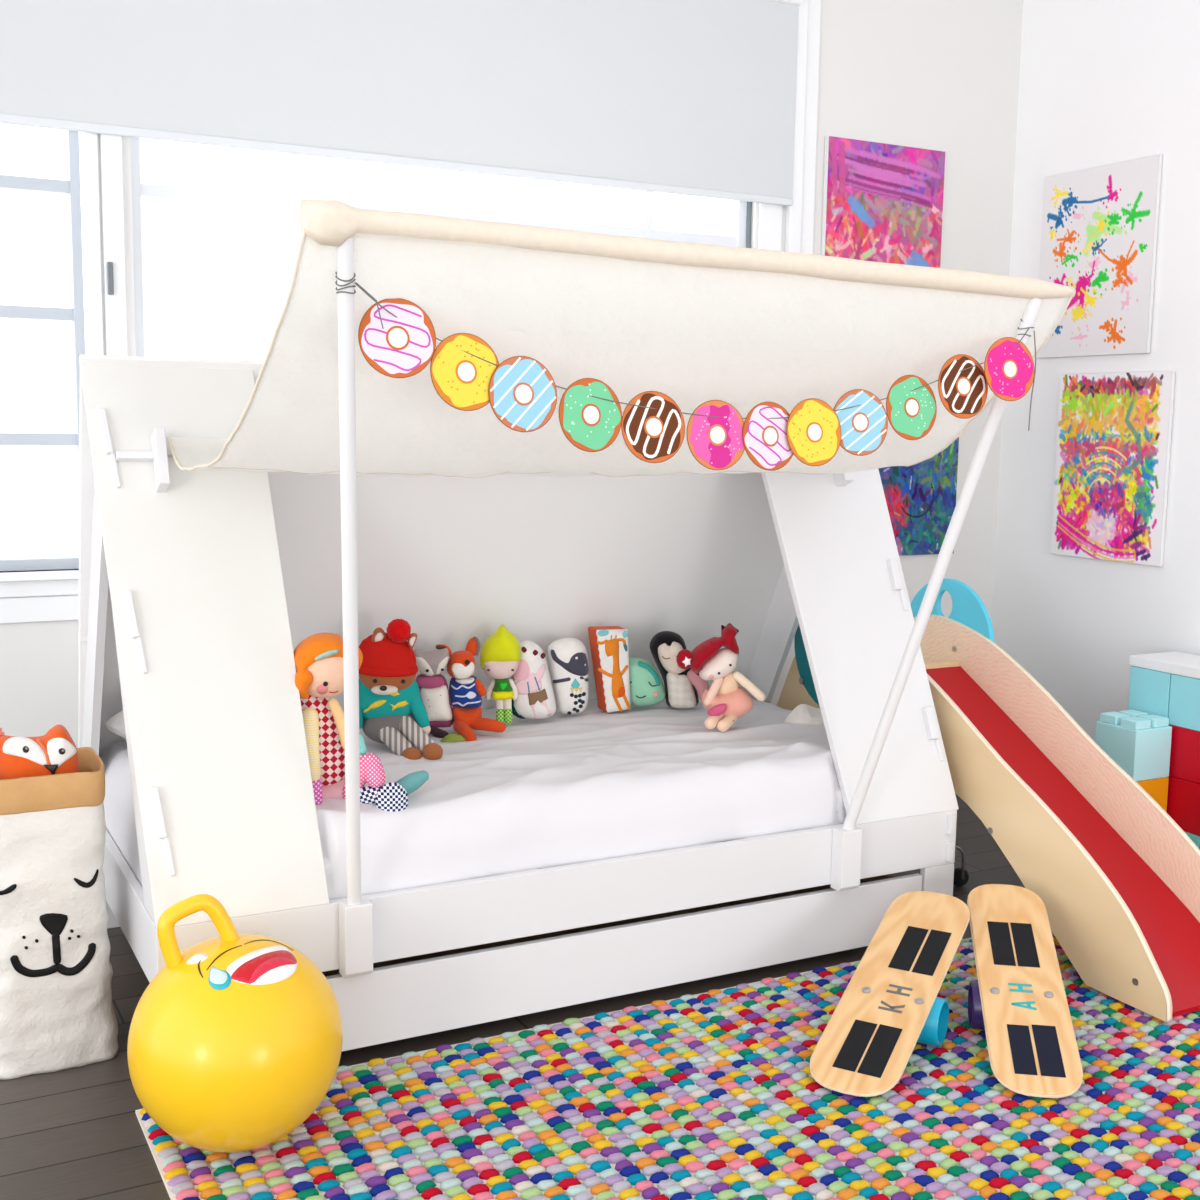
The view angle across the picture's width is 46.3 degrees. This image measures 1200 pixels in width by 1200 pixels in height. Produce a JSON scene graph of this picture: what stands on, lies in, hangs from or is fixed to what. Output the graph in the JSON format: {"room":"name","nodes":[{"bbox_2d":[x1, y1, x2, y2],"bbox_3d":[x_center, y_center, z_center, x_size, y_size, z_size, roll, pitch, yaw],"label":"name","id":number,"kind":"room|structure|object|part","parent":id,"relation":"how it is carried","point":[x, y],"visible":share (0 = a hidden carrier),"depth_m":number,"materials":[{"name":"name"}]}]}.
{"room":"children's room","nodes":[
{"label":"children's room","id":0,"kind":"room"},
{"bbox_2d":[0,0,1022,747],"bbox_3d":[-1.356,-0.771,3.804,6.637,3.300,0.120,-3,8,-28],"label":"wall","id":1,"kind":"structure","parent":0,"point":[941,75],"depth_m":4.94,"materials":[{"name":"white paint"}]},
{"bbox_2d":[0,569,78,623],"bbox_3d":[-0.897,-0.039,4.070,3.630,0.135,0.085,-3,8,-28],"label":"trim","id":2,"kind":"structure","parent":1,"relation":"attached to","point":[38,596],"depth_m":3.74,"materials":[{"name":"white paint"}]},
{"bbox_2d":[0,130,84,570],"bbox_3d":[-1.867,-0.737,3.530,1.075,1.355,0.040,-3,8,-28],"label":"window","id":3,"kind":"structure","parent":1,"relation":"in","point":[71,187],"depth_m":3.74,"materials":[{"name":"grey paint"}]},
{"bbox_2d":[83,132,127,355],"bbox_3d":[-1.321,-0.763,3.761,0.092,1.385,0.050,-3,8,-28],"label":"window frame","id":4,"kind":"structure","parent":1,"relation":"attached to","point":[110,145],"depth_m":3.72,"materials":[{"name":"white paint"}]},
{"bbox_2d":[107,262,113,294],"bbox_3d":[-1.299,-0.854,3.724,0.014,0.085,0.014,-3,8,-28],"label":"handle","id":5,"kind":"object","parent":4,"relation":"attached to","point":[109,264],"depth_m":3.72,"materials":[{"name":"grey metal"}]},
{"bbox_2d":[0,0,802,205],"bbox_3d":[-0.930,-1.577,3.819,3.575,0.685,0.044,-3,8,-28],"label":"roller blind","id":6,"kind":"object","parent":1,"relation":"attached to","point":[682,97],"visible":1,"depth_m":4.09,"materials":[{"name":"white fabric"}]},
{"bbox_2d":[131,137,750,356],"bbox_3d":[-0.394,-0.811,4.298,2.000,1.355,0.055,-3,8,-28],"label":"window","id":7,"kind":"structure","parent":1,"relation":"in","point":[741,210],"depth_m":4.01,"materials":[{"name":"white paint"}]},
{"bbox_2d":[758,0,820,253],"bbox_3d":[0.631,-1.335,4.707,0.220,2.345,0.026,-3,8,-28],"label":"trim","id":8,"kind":"structure","parent":1,"relation":"attached to","point":[799,232],"depth_m":4.70,"materials":[{"name":"white paint"}]},
{"bbox_2d":[821,136,944,267],"bbox_3d":[0.990,-1.266,4.908,0.515,0.638,0.021,-3,8,-28],"label":"painting","id":9,"kind":"object","parent":1,"relation":"attached to","point":[883,202],"visible":0.7,"depth_m":4.88,"materials":[{"name":"pink paper"}]},
{"bbox_2d":[878,437,958,555],"bbox_3d":[1.101,-0.478,5.079,0.500,0.640,0.011,-3,8,-28],"label":"painting","id":10,"kind":"object","parent":1,"relation":"attached to","point":[920,497],"visible":0.27,"depth_m":5.13,"materials":[{"name":"paper"}]},
{"bbox_2d":[0,793,1024,1199],"bbox_3d":[-0.062,1.236,1.545,6.637,0.080,5.720,-3,8,-28],"label":"floor","id":11,"kind":"structure","parent":0,"point":[75,1133],"depth_m":2.89,"materials":[{"name":"brown wood"}]},
{"bbox_2d":[0,747,118,1079],"bbox_3d":[-1.210,0.664,3.044,0.289,0.642,0.285,-3,8,-28],"label":"paper bag","id":12,"kind":"object","parent":11,"relation":"on","point":[57,1013],"visible":0.97,"depth_m":2.93,"materials":[{"name":"white paper"}]},
{"bbox_2d":[0,725,78,779],"bbox_3d":[-1.199,0.380,2.998,0.166,0.217,0.125,-5,9,-40],"label":"fox","id":13,"kind":"object","parent":12,"relation":"in","point":[54,752],"visible":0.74,"depth_m":2.96,"materials":[{"name":"fabric"}]},
{"bbox_2d":[78,238,1042,982],"bbox_3d":[-0.102,0.098,3.498,2.161,1.690,1.554,-3,8,-28],"label":"bed","id":14,"kind":"object","parent":11,"relation":"on","point":[199,589],"visible":0.66,"depth_m":3.37,"materials":[{"name":"white paint"}]},
{"bbox_3d":[-1.350,0.781,3.796,0.100,0.222,0.024,-3,8,-28],"label":"leg","id":15,"kind":"part","parent":14,"relation":"part of","materials":[{"name":"white paint"}]},
{"bbox_3d":[-1.119,0.035,3.205,0.020,1.113,1.056,-3,8,-28],"label":"frame","id":16,"kind":"part","parent":14,"relation":"part of","materials":[{"name":"white paint"}]},
{"bbox_3d":[-1.130,0.663,3.284,0.022,0.147,1.051,-3,8,-28],"label":"rail","id":17,"kind":"part","parent":14,"relation":"part of","materials":[{"name":"white paint"}]},
{"bbox_3d":[-0.865,0.050,3.039,0.390,1.152,0.566,-3,8,-28],"label":"panel","id":18,"kind":"part","parent":14,"relation":"part of","materials":[{"name":"white paint"}]},
{"bbox_3d":[-0.342,-0.052,3.912,2.136,1.152,0.566,-3,8,-28],"label":"panel","id":19,"kind":"part","parent":14,"relation":"part of","materials":[{"name":"white paint"}]},
{"bbox_2d":[100,695,846,899],"bbox_3d":[-0.212,0.457,3.726,2.026,0.195,1.006,-3,8,-28],"label":"mattress","id":20,"kind":"object","parent":14,"relation":"on","point":[592,784],"visible":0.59,"depth_m":3.40,"materials":[{"name":"white fabric"}]},
{"bbox_2d":[105,710,125,738],"bbox_3d":[-1.110,0.298,3.606,0.297,0.274,0.116,-1,7,-12],"label":"pillow","id":21,"kind":"object","parent":20,"relation":"on","point":[115,724],"visible":0.05,"depth_m":3.53,"materials":[{"name":"fabric"}]},
{"bbox_2d":[293,632,428,811],"bbox_3d":[-0.554,0.279,3.136,0.304,0.406,0.178,3,8,19],"label":"doll","id":22,"kind":"object","parent":20,"relation":"on","point":[318,658],"visible":0.67,"depth_m":3.11,"materials":[{"name":"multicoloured fabric"}]},
{"bbox_3d":[-0.579,0.278,3.138,0.064,0.114,0.027,5,8,31],"label":"arm","id":23,"kind":"part","parent":22,"relation":"part of","materials":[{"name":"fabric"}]},
{"bbox_3d":[-0.525,0.440,3.146,0.135,0.058,0.049,4,8,24],"label":"leg","id":24,"kind":"part","parent":22,"relation":"part of","materials":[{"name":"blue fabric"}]},
{"bbox_3d":[-0.531,0.398,3.134,0.112,0.116,0.054,3,8,19],"label":"leg","id":25,"kind":"part","parent":22,"relation":"part of","materials":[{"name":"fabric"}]},
{"bbox_2d":[359,619,442,759],"bbox_3d":[-0.506,0.227,3.626,0.301,0.362,0.177,6,9,36],"label":"plush bear","id":26,"kind":"object","parent":20,"relation":"on","point":[392,711],"visible":0.93,"depth_m":3.60},
{"bbox_3d":[-0.627,0.278,3.649,0.043,0.115,0.057,6,9,37],"label":"arm","id":27,"kind":"part","parent":26,"relation":"part of"},
{"bbox_3d":[-0.528,0.363,3.604,0.050,0.084,0.153,-5,9,-41],"label":"leg","id":28,"kind":"part","parent":26,"relation":"part of","materials":[{"name":"white fabric"}]},
{"bbox_3d":[-0.475,0.350,3.609,0.050,0.089,0.153,-5,9,-41],"label":"leg","id":29,"kind":"part","parent":26,"relation":"part of","materials":[{"name":"white fabric"}]},
{"bbox_3d":[-0.483,0.278,3.662,0.079,0.116,0.042,5,8,32],"label":"arm","id":30,"kind":"part","parent":26,"relation":"part of"},
{"bbox_2d":[414,648,465,742],"bbox_3d":[-0.424,0.258,3.795,0.185,0.255,0.109,5,8,30],"label":"fox","id":31,"kind":"object","parent":20,"relation":"on","point":[433,686],"visible":0.85,"depth_m":3.78,"materials":[{"name":"fabric"}]},
{"bbox_3d":[-0.442,0.361,3.809,0.067,0.038,0.027,3,8,18],"label":"leg","id":32,"kind":"part","parent":31,"relation":"part of","materials":[{"name":"fabric"}]},
{"bbox_2d":[436,637,505,740],"bbox_3d":[-0.347,0.240,3.806,0.123,0.274,0.177,-6,10,-45],"label":"plush kangaroo","id":33,"kind":"object","parent":20,"relation":"on","point":[466,691],"visible":1,"depth_m":3.80,"materials":[{"name":"fabric"}]},
{"bbox_2d":[451,683,474,689],"bbox_3d":[-0.373,0.234,3.808,0.067,0.016,0.021,1,7,2],"label":"print","id":34,"kind":"object","parent":33,"relation":"attached to","point":[454,686],"depth_m":3.81,"materials":[{"name":"fabric"}]},
{"bbox_3d":[-0.366,0.354,3.787,0.039,0.052,0.109,-3,8,-25],"label":"leg","id":35,"kind":"part","parent":33,"relation":"part of","materials":[{"name":"fabric"}]},
{"bbox_2d":[455,691,475,698],"bbox_3d":[-0.364,0.257,3.807,0.059,0.021,0.013,0,7,-10],"label":"print","id":36,"kind":"object","parent":33,"relation":"on","point":[458,694],"depth_m":3.80,"materials":[{"name":"fabric"}]},
{"bbox_2d":[452,700,480,705],"bbox_3d":[-0.362,0.282,3.820,0.081,0.014,0.027,0,7,-11],"label":"print","id":37,"kind":"object","parent":33,"relation":"on","point":[454,702],"depth_m":3.81,"materials":[{"name":"fabric"}]},
{"bbox_3d":[-0.331,0.239,3.831,0.040,0.047,0.026,4,8,24],"label":"arm","id":38,"kind":"part","parent":33,"relation":"part of","materials":[{"name":"fabric"}]},
{"bbox_3d":[-0.308,0.338,3.804,0.110,0.037,0.038,4,8,22],"label":"leg","id":39,"kind":"part","parent":33,"relation":"part of","materials":[{"name":"fabric"}]},
{"bbox_2d":[480,624,520,723],"bbox_3d":[-0.279,0.207,3.916,0.113,0.285,0.099,0,8,-6],"label":"doll","id":40,"kind":"object","parent":20,"relation":"on","point":[500,654],"visible":0.98,"depth_m":3.89,"materials":[{"name":"fabric"}]},
{"bbox_3d":[-0.304,0.250,3.928,0.034,0.059,0.018,-1,7,-17],"label":"arm","id":41,"kind":"part","parent":40,"relation":"part of","materials":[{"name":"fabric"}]},
{"bbox_3d":[-0.282,0.290,3.935,0.023,0.061,0.026,0,8,-6],"label":"leg","id":42,"kind":"part","parent":40,"relation":"part of","materials":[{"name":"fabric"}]},
{"bbox_3d":[-0.260,0.290,3.937,0.023,0.061,0.026,0,8,-6],"label":"leg","id":43,"kind":"part","parent":40,"relation":"part of","materials":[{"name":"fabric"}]},
{"bbox_3d":[-0.245,0.250,3.935,0.029,0.059,0.018,2,7,10],"label":"arm","id":44,"kind":"part","parent":40,"relation":"part of","materials":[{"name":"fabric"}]},
{"bbox_2d":[511,641,555,718],"bbox_3d":[-0.188,0.227,3.973,0.131,0.227,0.092,0,8,-4],"label":"cushion","id":45,"kind":"object","parent":20,"relation":"on","point":[535,699],"visible":0.89,"depth_m":3.94,"materials":[{"name":"fabric"}]},
{"bbox_3d":[-0.183,0.314,3.952,0.013,0.052,0.034,4,8,25],"label":"printed leg","id":46,"kind":"part","parent":45,"relation":"part of","materials":[{"name":"fabric"}]},
{"bbox_3d":[-0.167,0.205,3.937,0.042,0.049,0.009,-5,9,-40],"label":"printed arm","id":47,"kind":"part","parent":45,"relation":"part of","materials":[{"name":"fabric"}]},
{"bbox_3d":[-0.151,0.304,3.951,0.037,0.048,0.009,-5,9,-40],"label":"printed leg","id":48,"kind":"part","parent":45,"relation":"part of","materials":[{"name":"fabric"}]},
{"bbox_2d":[548,638,588,714],"bbox_3d":[-0.092,0.219,4.035,0.120,0.224,0.091,0,8,-4],"label":"cushion","id":49,"kind":"object","parent":20,"relation":"on","point":[567,657],"visible":1,"depth_m":4.00,"materials":[{"name":"fabric"}]},
{"bbox_3d":[-0.111,0.229,4.000,0.058,0.021,0.011,4,8,24],"label":"printed arm","id":50,"kind":"part","parent":49,"relation":"part of","materials":[{"name":"fabric"}]},
{"bbox_2d":[588,626,630,712],"bbox_3d":[0.027,0.201,4.093,0.118,0.248,0.063,-2,9,-25],"label":"cushion","id":51,"kind":"object","parent":20,"relation":"on","point":[608,644],"visible":1,"depth_m":4.07,"materials":[{"name":"fabric"}]},
{"bbox_2d":[629,658,665,705],"bbox_3d":[0.125,0.243,4.158,0.142,0.147,0.100,0,8,-6],"label":"cushion","id":52,"kind":"object","parent":20,"relation":"on","point":[647,688],"visible":0.88,"depth_m":4.12,"materials":[{"name":"fabric"}]},
{"bbox_2d":[650,631,708,708],"bbox_3d":[0.234,0.208,4.167,0.176,0.232,0.114,0,8,-4],"label":"penguin","id":53,"kind":"object","parent":20,"relation":"on","point":[683,687],"visible":0.83,"depth_m":4.13,"materials":[{"name":"fabric"}]},
{"bbox_2d":[676,623,765,731],"bbox_3d":[0.329,0.209,3.909,0.215,0.288,0.175,-3,8,-29],"label":"doll","id":54,"kind":"object","parent":20,"relation":"on","point":[725,701],"visible":1,"depth_m":3.88,"materials":[{"name":"fabric"}]},
{"bbox_2d":[682,657,690,666],"bbox_3d":[0.239,0.171,3.880,0.027,0.031,0.008,0,7,-11],"label":"star","id":55,"kind":"object","parent":54,"relation":"on","point":[686,661],"depth_m":3.88,"materials":[{"name":"fabric"}]},
{"bbox_3d":[0.317,0.329,3.875,0.034,0.047,0.089,5,8,30],"label":"leg","id":56,"kind":"part","parent":54,"relation":"part of","materials":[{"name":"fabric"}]},
{"bbox_3d":[0.317,0.252,3.896,0.065,0.082,0.027,-5,9,-40],"label":"arm","id":57,"kind":"part","parent":54,"relation":"part of","materials":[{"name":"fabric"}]},
{"bbox_3d":[0.352,0.335,3.875,0.037,0.047,0.093,5,8,27],"label":"leg","id":58,"kind":"part","parent":54,"relation":"part of","materials":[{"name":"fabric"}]},
{"bbox_3d":[0.414,0.240,3.901,0.094,0.080,0.029,3,7,15],"label":"arm","id":59,"kind":"part","parent":54,"relation":"part of","materials":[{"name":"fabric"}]},
{"bbox_2d":[784,704,823,726],"bbox_3d":[0.614,0.338,4.019,0.175,0.082,0.095,1,7,-3],"label":"cushion","id":60,"kind":"object","parent":20,"relation":"on","point":[803,714],"visible":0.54,"depth_m":3.98,"materials":[{"name":"fabric"}]},
{"bbox_3d":[0.031,0.680,3.292,2.080,0.147,0.024,-3,8,-28],"label":"rail","id":61,"kind":"part","parent":14,"relation":"part of","materials":[{"name":"white paint"}]},
{"bbox_2d":[167,200,1075,477],"bbox_3d":[0.064,-0.509,3.121,1.885,0.495,0.919,-3,8,-28],"label":"canopy","id":62,"kind":"object","parent":14,"relation":"attached to","point":[693,324],"visible":0.74,"depth_m":2.78,"materials":[{"name":"beige fabric"}]},
{"bbox_2d":[335,272,1035,470],"bbox_3d":[0.251,-0.426,2.780,1.600,0.340,0.063,-3,8,-28],"label":"garland","id":63,"kind":"object","parent":14,"relation":"hanging from","point":[397,338],"visible":0.99,"depth_m":2.75,"materials":[{"name":"multicoloured"}]},
{"bbox_3d":[0.698,-0.057,4.164,0.020,1.113,1.056,-3,8,-28],"label":"frame","id":64,"kind":"part","parent":14,"relation":"part of","materials":[{"name":"white paint"}]},
{"bbox_3d":[0.692,-0.029,3.861,0.409,1.152,0.566,-3,8,-28],"label":"panel","id":65,"kind":"part","parent":14,"relation":"part of","materials":[{"name":"white paint"}]},
{"bbox_3d":[0.903,0.819,3.777,0.100,0.222,0.024,-3,8,-28],"label":"leg","id":66,"kind":"part","parent":14,"relation":"part of","materials":[{"name":"white paint"}]},
{"bbox_2d":[322,840,921,1051],"bbox_3d":[-0.202,0.815,3.744,1.867,0.202,0.998,-3,8,-28],"label":"drawer","id":67,"kind":"object","parent":11,"relation":"on","point":[419,995],"visible":0.27,"depth_m":3.31,"materials":[{"name":"white paint"}]},
{"bbox_2d":[135,931,1199,1199],"bbox_3d":[0.806,1.050,2.738,3.001,0.018,1.742,-3,8,-28],"label":"rug","id":68,"kind":"object","parent":11,"relation":"on","point":[714,1094],"visible":0.7,"depth_m":2.78,"materials":[{"name":"fabric"}]},
{"bbox_2d":[127,894,342,1152],"bbox_3d":[-0.683,0.786,2.639,0.392,0.481,0.392,7,10,41],"label":"ball","id":69,"kind":"object","parent":68,"relation":"on","point":[235,1042],"visible":1,"depth_m":2.51,"materials":[{"name":"yellow plastic"}]},
{"bbox_3d":[-0.742,0.627,2.611,0.158,0.159,0.043,-3,8,-28],"label":"handle","id":70,"kind":"part","parent":69,"relation":"part of","materials":[{"name":"yellow plastic"}]},
{"bbox_2d":[810,891,969,1096],"bbox_3d":[0.667,0.868,3.172,0.194,0.226,0.697,5,8,28],"label":"board","id":71,"kind":"object","parent":68,"relation":"on","point":[868,1042],"visible":1,"depth_m":3.12,"materials":[{"name":"brown wood"}]},
{"bbox_2d":[917,997,948,1046],"bbox_3d":[0.678,0.934,3.169,0.196,0.106,0.106,5,8,28],"label":"roller","id":72,"kind":"object","parent":68,"relation":"on","point":[933,1033],"visible":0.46,"depth_m":3.10,"materials":[{"name":"teal plastic"}]},
{"bbox_2d":[968,981,984,1029],"bbox_3d":[0.948,0.933,3.211,0.196,0.106,0.106,2,7,8],"label":"roller","id":73,"kind":"object","parent":68,"relation":"on","point":[975,1014],"visible":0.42,"depth_m":3.19,"materials":[{"name":"purple plastic"}]},
{"bbox_2d":[967,884,1082,1097],"bbox_3d":[0.960,0.868,3.206,0.188,0.226,0.697,2,7,8],"label":"board","id":74,"kind":"object","parent":68,"relation":"on","point":[1032,1046],"visible":1,"depth_m":3.15,"materials":[{"name":"brown wood"}]},
{"bbox_2d":[953,846,968,886],"bbox_3d":[1.075,0.806,4.253,0.097,0.133,0.038,0,7,-8],"label":"caster wheel","id":75,"kind":"object","parent":11,"relation":"on","point":[961,876],"visible":0.64,"depth_m":4.25,"materials":[{"name":"black plastic"}]},
{"bbox_2d":[777,578,1199,1021],"bbox_3d":[1.058,0.442,4.089,0.416,0.934,1.825,-3,8,-28],"label":"slide","id":76,"kind":"object","parent":11,"relation":"on","point":[1116,878],"visible":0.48,"depth_m":3.73,"materials":[{"name":"brown wood"}]},
{"bbox_3d":[1.216,0.493,4.180,0.018,0.814,1.825,-3,8,-28],"label":"panel","id":77,"kind":"part","parent":76,"relation":"part of","materials":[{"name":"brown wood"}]},
{"bbox_2d":[1184,831,1199,848],"bbox_3d":[1.879,0.787,4.402,0.198,0.159,0.153,-3,8,-28],"label":"block","id":78,"kind":"object","parent":11,"relation":"on","point":[1195,838],"visible":0.15,"depth_m":4.29,"materials":[{"name":"teal plastic"}]},
{"bbox_2d":[1166,776,1199,835],"bbox_3d":[1.888,0.630,4.370,0.198,0.159,0.158,-3,8,-28],"label":"block","id":79,"kind":"object","parent":78,"relation":"on","point":[1183,799],"visible":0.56,"depth_m":4.32,"materials":[{"name":"red plastic"}]},
{"bbox_2d":[1169,725,1199,783],"bbox_3d":[1.890,0.471,4.350,0.198,0.159,0.158,-3,8,-28],"label":"block","id":80,"kind":"object","parent":79,"relation":"on","point":[1185,743],"visible":0.94,"depth_m":4.31,"materials":[{"name":"red plastic"}]},
{"bbox_2d":[1168,674,1199,730],"bbox_3d":[1.891,0.312,4.333,0.198,0.159,0.158,-3,8,-28],"label":"block","id":81,"kind":"object","parent":80,"relation":"on","point":[1184,703],"visible":0.94,"depth_m":4.30,"materials":[{"name":"teal plastic"}]},
{"bbox_3d":[1.656,0.782,4.417,0.158,0.159,0.158,-3,8,-28],"label":"block","id":82,"kind":"object","parent":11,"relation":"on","visible":0},
{"bbox_2d":[1136,777,1168,811],"bbox_3d":[1.658,0.623,4.397,0.158,0.159,0.158,-3,8,-28],"label":"block","id":83,"kind":"object","parent":82,"relation":"on","point":[1157,788],"visible":0.13,"depth_m":4.34,"materials":[{"name":"orange plastic"}]},
{"bbox_2d":[1095,709,1171,780],"bbox_3d":[1.661,0.451,4.375,0.158,0.186,0.158,-3,8,-28],"label":"block","id":84,"kind":"object","parent":83,"relation":"on","point":[1139,742],"visible":0.95,"depth_m":4.32,"materials":[{"name":"teal plastic"}]},
{"bbox_3d":[1.952,0.805,4.264,0.198,0.159,0.157,-3,8,-28],"label":"block","id":85,"kind":"object","parent":11,"relation":"on","visible":0},
{"bbox_3d":[1.964,0.649,4.227,0.198,0.159,0.158,-3,8,-28],"label":"block","id":86,"kind":"object","parent":85,"relation":"on","visible":0},
{"bbox_3d":[1.966,0.490,4.207,0.198,0.159,0.158,-3,8,-28],"label":"block","id":87,"kind":"object","parent":86,"relation":"on","visible":0},
{"bbox_3d":[1.967,0.331,4.192,0.198,0.159,0.158,-3,8,-28],"label":"block","id":88,"kind":"object","parent":87,"relation":"on","visible":0},
{"bbox_2d":[1129,651,1199,678],"bbox_3d":[1.897,0.216,4.319,0.214,0.033,0.486,-3,8,-28],"label":"lid","id":89,"kind":"object","parent":88,"relation":"on","point":[1178,663],"visible":1,"depth_m":4.39,"materials":[{"name":"white plastic"}]},
{"bbox_3d":[1.806,0.769,4.538,0.198,0.159,0.143,-3,8,-28],"label":"block","id":90,"kind":"object","parent":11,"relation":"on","visible":0},
{"bbox_3d":[1.808,0.610,4.518,0.198,0.159,0.143,-3,8,-28],"label":"block","id":91,"kind":"object","parent":90,"relation":"on","visible":0},
{"bbox_3d":[1.811,0.451,4.498,0.198,0.159,0.143,-3,8,-28],"label":"block","id":92,"kind":"object","parent":91,"relation":"on","visible":0},
{"bbox_2d":[1128,666,1170,717],"bbox_3d":[1.817,0.293,4.472,0.198,0.159,0.153,-3,8,-28],"label":"block","id":93,"kind":"object","parent":92,"relation":"on","point":[1149,690],"visible":0.46,"depth_m":4.42,"materials":[{"name":"teal plastic"}]},
{"bbox_2d":[992,0,1199,740],"bbox_3d":[2.876,-0.581,2.814,0.100,3.300,5.620,-3,8,-28],"label":"wall","id":94,"kind":"structure","parent":0,"point":[1102,82],"depth_m":4.85,"materials":[{"name":"white paint"}]},
{"bbox_2d":[1036,154,1161,357],"bbox_3d":[1.708,-1.166,4.841,0.017,0.640,0.505,-3,8,-28],"label":"painting","id":95,"kind":"object","parent":94,"relation":"attached to","point":[1099,231],"visible":0.91,"depth_m":4.80,"materials":[{"name":"white paper"}]},
{"bbox_2d":[1050,371,1175,566],"bbox_3d":[1.752,-0.457,4.825,0.017,0.642,0.485,-3,8,-28],"label":"painting","id":96,"kind":"object","parent":94,"relation":"attached to","point":[1114,430],"visible":1,"depth_m":4.80,"materials":[{"name":"multicoloured paper"}]}
]}

